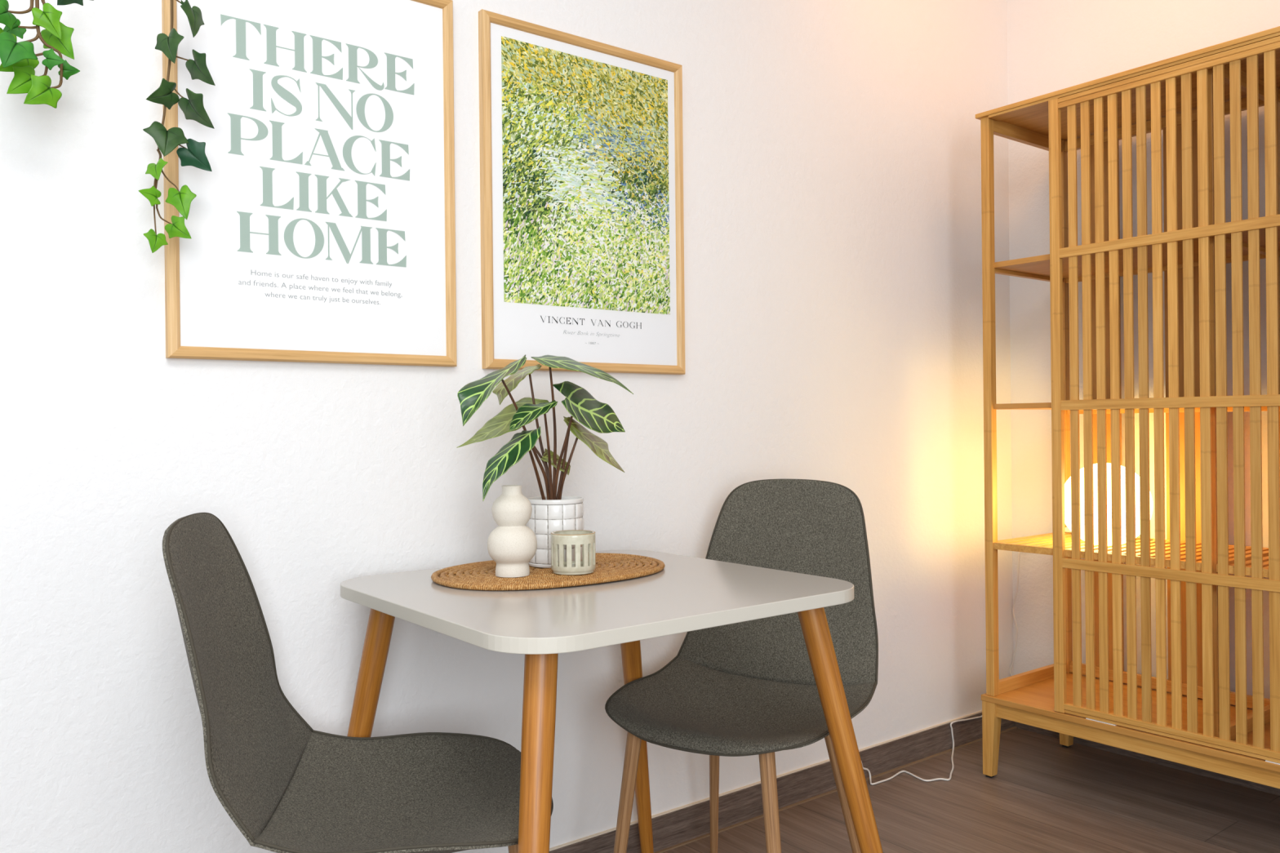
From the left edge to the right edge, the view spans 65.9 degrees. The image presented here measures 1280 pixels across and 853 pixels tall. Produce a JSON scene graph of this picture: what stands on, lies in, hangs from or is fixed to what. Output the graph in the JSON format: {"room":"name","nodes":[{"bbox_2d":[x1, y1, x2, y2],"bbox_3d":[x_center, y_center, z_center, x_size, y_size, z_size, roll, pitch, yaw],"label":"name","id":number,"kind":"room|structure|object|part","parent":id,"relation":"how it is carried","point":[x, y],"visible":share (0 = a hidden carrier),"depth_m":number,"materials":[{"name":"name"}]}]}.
{"room":"dining room","nodes":[
{"label":"dining room","id":0,"kind":"room"},
{"bbox_2d":[0,0,1013,852],"bbox_3d":[-0.795,-0.257,1.715,5.157,2.600,0.100,-1,0,-38],"label":"wall","id":1,"kind":"structure","parent":0,"point":[833,301],"depth_m":2.01,"materials":[{"name":"white paint"}]},
{"bbox_2d":[0,0,93,108],"bbox_3d":[-0.868,-0.562,1.434,0.138,0.205,0.077,-1,0,-38],"label":"cluster","id":2,"kind":"object","parent":1,"relation":"hanging from","point":[20,58],"visible":1,"depth_m":1.42,"materials":[{"name":"green plant"}]},
{"bbox_2d":[137,0,215,253],"bbox_3d":[-0.739,-0.538,1.579,0.111,0.532,0.062,-1,0,-21],"label":"strand","id":3,"kind":"object","parent":1,"relation":"hanging from","point":[166,140],"visible":1,"depth_m":1.57,"materials":[{"name":"green plant"}]},
{"bbox_2d":[161,0,457,366],"bbox_3d":[-0.581,-0.481,1.805,0.530,0.728,0.021,-1,0,-38],"label":"framed poster","id":4,"kind":"object","parent":1,"relation":"attached to","point":[321,228],"visible":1,"depth_m":1.80,"materials":[{"name":"white paper"}]},
{"bbox_3d":[-0.783,-0.478,1.649,0.020,0.728,0.021,-1,0,-38],"label":"frame rail","id":5,"kind":"part","parent":4,"relation":"part of","materials":[{"name":"brown wood"}]},
{"bbox_3d":[-0.578,-0.127,1.806,0.530,0.020,0.021,-1,0,-38],"label":"frame rail","id":6,"kind":"part","parent":4,"relation":"part of","materials":[{"name":"brown wood"}]},
{"bbox_3d":[-0.585,-0.835,1.804,0.530,0.020,0.021,-1,0,-38],"label":"frame rail","id":7,"kind":"part","parent":4,"relation":"part of","materials":[{"name":"brown wood"}]},
{"bbox_3d":[-0.380,-0.483,1.961,0.020,0.728,0.021,-1,0,-38],"label":"frame rail","id":8,"kind":"part","parent":4,"relation":"part of","materials":[{"name":"brown wood"}]},
{"bbox_2d":[478,8,684,374],"bbox_3d":[-0.111,-0.485,2.169,0.530,0.729,0.021,-1,0,-38],"label":"print","id":9,"kind":"object","parent":1,"relation":"attached to","point":[581,140],"visible":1,"depth_m":2.15,"materials":[{"name":"green paper"}]},
{"bbox_3d":[-0.312,-0.482,2.013,0.020,0.729,0.021,-1,0,-38],"label":"frame rail","id":10,"kind":"part","parent":9,"relation":"part of","materials":[{"name":"brown wood"}]},
{"bbox_3d":[-0.114,-0.839,2.168,0.530,0.020,0.021,-1,0,-38],"label":"frame rail","id":11,"kind":"part","parent":9,"relation":"part of","materials":[{"name":"brown wood"}]},
{"bbox_3d":[-0.107,-0.131,2.169,0.530,0.020,0.021,-1,0,-38],"label":"frame rail","id":12,"kind":"part","parent":9,"relation":"part of","materials":[{"name":"brown wood"}]},
{"bbox_2d":[501,35,670,315],"bbox_3d":[-0.108,-0.533,2.170,0.443,0.548,0.001,-1,0,-38],"label":"picture","id":13,"kind":"object","parent":9,"relation":"attached to","point":[585,135],"depth_m":2.16},
{"bbox_3d":[0.091,-0.487,2.324,0.020,0.729,0.021,-1,0,-38],"label":"frame rail","id":14,"kind":"part","parent":9,"relation":"part of","materials":[{"name":"brown wood"}]},
{"bbox_2d":[549,710,1015,852],"bbox_3d":[-0.749,0.952,1.673,4.957,0.081,0.010,-1,0,-38],"label":"baseboard","id":15,"kind":"structure","parent":1,"relation":"attached to","point":[677,827],"depth_m":2.54,"materials":[{"name":"wood"}]},
{"bbox_2d":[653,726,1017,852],"bbox_3d":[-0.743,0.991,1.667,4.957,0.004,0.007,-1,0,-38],"label":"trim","id":16,"kind":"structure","parent":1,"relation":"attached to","point":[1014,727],"depth_m":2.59,"materials":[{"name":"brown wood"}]},
{"bbox_2d":[662,728,1279,852],"bbox_3d":[0.395,1.008,0.194,4.957,0.050,3.750,-1,0,-38],"label":"floor","id":17,"kind":"structure","parent":0,"point":[1044,796],"depth_m":2.49,"materials":[{"name":"brown wood"}]},
{"bbox_2d":[162,512,553,852],"bbox_3d":[-0.399,0.558,1.486,0.534,0.864,0.481,-1,0,-9],"label":"dining chair","id":18,"kind":"object","parent":17,"relation":"on","point":[287,786],"visible":0.84,"depth_m":1.49,"materials":[{"name":"grey fabric"}]},
{"bbox_3d":[-0.595,0.347,1.454,0.141,0.435,0.457,-1,0,-9],"label":"backrest","id":19,"kind":"part","parent":18,"relation":"part of","materials":[{"name":"grey fabric"}]},
{"bbox_3d":[-0.340,0.566,1.496,0.408,0.090,0.481,-1,0,-9],"label":"seat","id":20,"kind":"part","parent":18,"relation":"part of","materials":[{"name":"grey fabric"}]},
{"bbox_3d":[-0.150,0.775,1.369,0.029,0.426,0.029,-11,-7,42],"label":"leg","id":21,"kind":"part","parent":18,"relation":"part of","materials":[{"name":"brown wood"}]},
{"bbox_2d":[340,550,883,852],"bbox_3d":[-0.067,0.628,1.690,0.784,0.718,0.737,-1,0,-38],"label":"dining table","id":22,"kind":"object","parent":17,"relation":"on","point":[690,593],"visible":0.87,"depth_m":1.56,"materials":[{"name":"grey laminate"}]},
{"bbox_3d":[-0.515,0.642,1.745,0.045,0.708,0.045,11,-1,-4],"label":"leg","id":23,"kind":"part","parent":22,"relation":"part of","materials":[{"name":"brown wood"}]},
{"bbox_3d":[-0.140,0.639,1.259,0.045,0.713,0.045,-1,-13,7],"label":"leg","id":24,"kind":"part","parent":22,"relation":"part of","materials":[{"name":"brown wood"}]},
{"bbox_2d":[431,553,665,591],"bbox_3d":[-0.162,0.264,1.815,0.449,0.012,0.335,-1,0,-38],"label":"placemat","id":25,"kind":"object","parent":22,"relation":"on","point":[610,567],"visible":0.63,"depth_m":1.73,"materials":[{"name":"wicker"}]},
{"bbox_2d":[487,484,537,577],"bbox_3d":[-0.224,0.181,1.727,0.086,0.157,0.086,-1,0,-38],"label":"vase","id":26,"kind":"object","parent":25,"relation":"on","point":[512,544],"visible":1,"depth_m":1.70,"materials":[{"name":"white ceramic"}]},
{"bbox_2d":[456,355,633,568],"bbox_3d":[-0.189,0.062,1.819,0.356,0.395,0.205,-1,0,-38],"label":"potted plant","id":27,"kind":"object","parent":25,"relation":"on","point":[554,512],"visible":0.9,"depth_m":1.81,"materials":[{"name":"green plant"}]},
{"bbox_3d":[-0.159,0.196,1.853,0.108,0.125,0.108,-1,0,-38],"label":"pot","id":28,"kind":"part","parent":27,"relation":"part of","materials":[{"name":"white ceramic"}]},
{"bbox_2d":[551,529,595,575],"bbox_3d":[-0.118,0.223,1.751,0.079,0.071,0.079,-1,0,-38],"label":"candle holder","id":29,"kind":"object","parent":25,"relation":"on","point":[576,537],"visible":1,"depth_m":1.72,"materials":[{"name":"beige ceramic"}]},
{"bbox_3d":[-0.007,0.636,2.137,0.045,0.708,0.045,-1,12,19],"label":"leg","id":30,"kind":"part","parent":22,"relation":"part of","materials":[{"name":"brown wood"}]},
{"bbox_3d":[0.368,0.633,1.652,0.045,0.713,0.045,-14,-2,7],"label":"leg","id":31,"kind":"part","parent":22,"relation":"part of","materials":[{"name":"brown wood"}]},
{"bbox_2d":[604,479,878,852],"bbox_3d":[0.214,0.551,1.985,0.481,0.864,0.534,-1,0,31],"label":"dining chair","id":32,"kind":"object","parent":17,"relation":"on","point":[746,688],"visible":0.87,"depth_m":2.08,"materials":[{"name":"grey fabric"}]},
{"bbox_3d":[-0.034,0.773,1.875,0.029,0.426,0.029,7,-1,-7],"label":"leg","id":33,"kind":"part","parent":32,"relation":"part of","materials":[{"name":"brown wood"}]},
{"bbox_3d":[0.165,0.767,2.189,0.025,0.444,0.025,-1,15,1],"label":"leg","id":34,"kind":"part","parent":32,"relation":"part of","materials":[{"name":"brown wood"}]},
{"bbox_3d":[0.183,0.560,1.934,0.481,0.090,0.408,-1,0,31],"label":"seat","id":35,"kind":"part","parent":32,"relation":"part of","materials":[{"name":"grey fabric"}]},
{"bbox_3d":[0.235,0.770,1.712,0.029,0.426,0.029,-1,-8,-21],"label":"leg","id":36,"kind":"part","parent":32,"relation":"part of","materials":[{"name":"brown wood"}]},
{"bbox_3d":[0.314,0.336,2.152,0.457,0.435,0.141,-1,0,31],"label":"backrest","id":37,"kind":"part","parent":32,"relation":"part of","materials":[{"name":"grey fabric"}]},
{"bbox_3d":[0.421,0.765,2.034,0.025,0.444,0.025,-18,8,-28],"label":"leg","id":38,"kind":"part","parent":32,"relation":"part of","materials":[{"name":"brown wood"}]},
{"bbox_2d":[861,715,982,785],"label":"cable","id":39,"kind":"object","parent":17,"relation":"on","point":[952,756],"depth_m":2.75,"materials":[{"name":"white plastic"}]},
{"bbox_3d":[1.012,0.638,2.773,0.788,0.670,0.431,-1,0,-38],"label":"power cord","id":40,"kind":"part","parent":39,"relation":"part of","materials":[{"name":"white plastic"}]},
{"bbox_2d":[975,26,1279,789],"bbox_3d":[1.532,0.047,2.332,0.435,1.840,1.374,-1,0,-38],"label":"tall cabinet","id":41,"kind":"object","parent":17,"relation":"on","point":[1193,717],"visible":0.99,"depth_m":2.40,"materials":[{"name":"brown wood"}]},
{"bbox_3d":[0.971,-0.055,2.739,0.025,1.601,0.025,-1,0,-38],"label":"post","id":42,"kind":"part","parent":41,"relation":"part of","materials":[{"name":"brown wood"}]},
{"bbox_3d":[0.979,0.864,2.741,0.040,0.205,0.040,-1,0,-38],"label":"leg","id":43,"kind":"part","parent":41,"relation":"part of","materials":[{"name":"brown wood"}]},
{"bbox_3d":[1.121,-0.436,2.857,0.365,0.010,0.018,-1,0,-38],"label":"rail","id":44,"kind":"part","parent":41,"relation":"part of","materials":[{"name":"brown wood"}]},
{"bbox_2d":[993,402,1051,409],"bbox_3d":[1.298,-0.058,2.642,0.400,0.015,0.574,-1,0,-38],"label":"shelf","id":45,"kind":"object","parent":41,"relation":"attached to","point":[1038,406],"depth_m":2.67,"materials":[{"name":"brown wood"}]},
{"bbox_3d":[1.129,0.328,2.859,0.365,0.018,0.018,-1,0,-38],"label":"rail","id":46,"kind":"part","parent":41,"relation":"part of","materials":[{"name":"brown wood"}]},
{"bbox_3d":[1.116,-0.840,2.857,0.365,0.036,0.018,-1,0,-38],"label":"rail","id":47,"kind":"part","parent":41,"relation":"part of","materials":[{"name":"brown wood"}]},
{"bbox_3d":[1.133,0.727,2.859,0.365,0.033,0.018,-1,0,-38],"label":"rail","id":48,"kind":"part","parent":41,"relation":"part of","materials":[{"name":"brown wood"}]},
{"bbox_3d":[1.280,-0.056,2.319,0.016,1.594,0.660,-1,0,-38],"label":"sliding door","id":49,"kind":"part","parent":41,"relation":"part of","materials":[{"name":"brown wood"}]},
{"bbox_3d":[1.288,0.860,2.979,0.040,0.205,0.040,-1,0,-38],"label":"leg","id":50,"kind":"part","parent":41,"relation":"part of","materials":[{"name":"brown wood"}]},
{"bbox_3d":[1.279,-0.059,2.977,0.025,1.601,0.025,-1,0,-38],"label":"post","id":51,"kind":"part","parent":41,"relation":"part of","materials":[{"name":"brown wood"}]},
{"bbox_2d":[1064,476,1071,533],"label":"globe lamp","id":52,"kind":"object","parent":41,"relation":"on","point":[1068,504],"depth_m":2.66,"materials":[{"name":"white glass"}]},
{"bbox_2d":[1065,526,1071,533],"bbox_3d":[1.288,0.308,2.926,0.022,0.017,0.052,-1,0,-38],"label":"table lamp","id":53,"kind":"object","parent":52,"relation":"attached to","point":[1067,530],"depth_m":2.93,"materials":[{"name":"white plastic"}]},
{"bbox_2d":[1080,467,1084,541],"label":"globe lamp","id":54,"kind":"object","parent":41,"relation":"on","point":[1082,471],"depth_m":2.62,"materials":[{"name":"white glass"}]},
{"bbox_2d":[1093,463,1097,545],"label":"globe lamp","id":55,"kind":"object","parent":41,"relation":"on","point":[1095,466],"depth_m":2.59,"materials":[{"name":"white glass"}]},
{"bbox_2d":[994,237,1265,279],"bbox_3d":[1.297,-0.450,2.643,0.392,0.015,0.574,-1,0,-38],"label":"shelf","id":56,"kind":"object","parent":41,"relation":"attached to","point":[1037,267],"depth_m":2.68,"materials":[{"name":"brown wood"}]},
{"bbox_2d":[993,532,1268,570],"bbox_3d":[1.299,0.326,2.638,0.406,0.018,0.570,-1,0,-38],"label":"slatted shelf","id":57,"kind":"object","parent":41,"relation":"attached to","point":[1042,544],"depth_m":2.50,"materials":[{"name":"brown wood"}]},
{"bbox_3d":[1.629,-0.047,2.525,0.018,0.014,1.118,-1,0,-38],"label":"rail","id":58,"kind":"part","parent":41,"relation":"part of","materials":[{"name":"brown wood"}]},
{"bbox_3d":[1.272,-0.845,2.317,0.014,0.012,0.608,-1,0,-38],"label":"door rail","id":59,"kind":"part","parent":41,"relation":"part of","materials":[{"name":"brown wood"}]},
{"bbox_3d":[1.272,-0.830,2.317,0.014,0.012,0.608,-1,0,-38],"label":"door rail","id":60,"kind":"part","parent":41,"relation":"part of","materials":[{"name":"brown wood"}]},
{"bbox_3d":[1.273,-0.838,2.318,0.011,0.004,0.608,-1,0,-38],"label":"door rail","id":61,"kind":"part","parent":41,"relation":"part of","materials":[{"name":"brown wood"}]},
{"bbox_3d":[1.276,-0.450,2.318,0.014,0.025,0.608,-1,0,-38],"label":"door rail","id":62,"kind":"part","parent":41,"relation":"part of","materials":[{"name":"brown wood"}]},
{"bbox_3d":[1.637,0.720,2.526,0.018,0.030,1.118,-1,0,-38],"label":"rail","id":63,"kind":"part","parent":41,"relation":"part of","materials":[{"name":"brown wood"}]},
{"bbox_3d":[1.280,-0.057,2.319,0.014,0.026,0.608,-1,0,-38],"label":"door rail","id":64,"kind":"part","parent":41,"relation":"part of","materials":[{"name":"brown wood"}]},
{"bbox_3d":[1.285,0.351,2.319,0.014,0.026,0.608,-1,0,-38],"label":"door rail","id":65,"kind":"part","parent":41,"relation":"part of","materials":[{"name":"brown wood"}]},
{"bbox_3d":[1.288,0.724,2.320,0.014,0.014,0.608,-1,0,-38],"label":"door rail","id":66,"kind":"part","parent":41,"relation":"part of","materials":[{"name":"brown wood"}]},
{"bbox_3d":[1.289,0.736,2.321,0.011,0.008,0.608,-1,0,-38],"label":"door rail","id":67,"kind":"part","parent":41,"relation":"part of","materials":[{"name":"brown wood"}]},
{"bbox_3d":[1.621,-0.843,2.523,0.018,0.030,1.118,-1,0,-38],"label":"rail","id":68,"kind":"part","parent":41,"relation":"part of","materials":[{"name":"brown wood"}]},
{"bbox_3d":[1.625,-0.443,2.524,0.018,0.018,1.118,-1,0,-38],"label":"rail","id":69,"kind":"part","parent":41,"relation":"part of","materials":[{"name":"brown wood"}]},
{"bbox_3d":[1.276,-0.053,2.326,0.007,1.570,0.546,-1,0,-38],"label":"slat panel","id":70,"kind":"part","parent":41,"relation":"part of","materials":[{"name":"brown wood"}]},
{"bbox_3d":[1.336,-0.058,2.301,0.020,1.601,0.016,-1,0,-38],"label":"post","id":71,"kind":"part","parent":41,"relation":"part of","materials":[{"name":"brown wood"}]},
{"bbox_3d":[1.466,-0.842,2.404,0.365,0.036,0.018,-1,0,-38],"label":"rail","id":72,"kind":"part","parent":41,"relation":"part of","materials":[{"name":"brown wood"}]},
{"bbox_3d":[1.470,-0.439,2.405,0.365,0.010,0.018,-1,0,-38],"label":"rail","id":73,"kind":"part","parent":41,"relation":"part of","materials":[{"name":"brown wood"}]},
{"bbox_3d":[1.478,0.325,2.406,0.365,0.018,0.018,-1,0,-38],"label":"rail","id":74,"kind":"part","parent":41,"relation":"part of","materials":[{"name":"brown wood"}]},
{"bbox_3d":[1.483,0.724,2.407,0.365,0.033,0.018,-1,0,-38],"label":"rail","id":75,"kind":"part","parent":41,"relation":"part of","materials":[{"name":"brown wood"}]},
{"bbox_3d":[1.629,-0.062,2.525,0.025,1.601,0.025,-1,0,-38],"label":"post","id":76,"kind":"part","parent":41,"relation":"part of","materials":[{"name":"brown wood"}]},
{"bbox_2d":[1006,0,1279,698],"bbox_3d":[2.413,-0.291,1.698,0.100,2.600,3.850,-1,0,-38],"label":"wall","id":77,"kind":"structure","parent":0,"point":[1053,45],"depth_m":3.00,"materials":[{"name":"white paint"}]},
{"bbox_2d":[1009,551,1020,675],"label":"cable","id":78,"kind":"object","parent":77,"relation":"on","point":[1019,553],"depth_m":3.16,"materials":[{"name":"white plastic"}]},
{"bbox_2d":[1015,721,1279,795],"bbox_3d":[2.355,0.919,1.702,0.010,0.081,3.740,-1,0,-38],"label":"baseboard","id":79,"kind":"structure","parent":77,"relation":"attached to","point":[1275,791],"depth_m":2.82,"materials":[{"name":"wood"}]}
]}

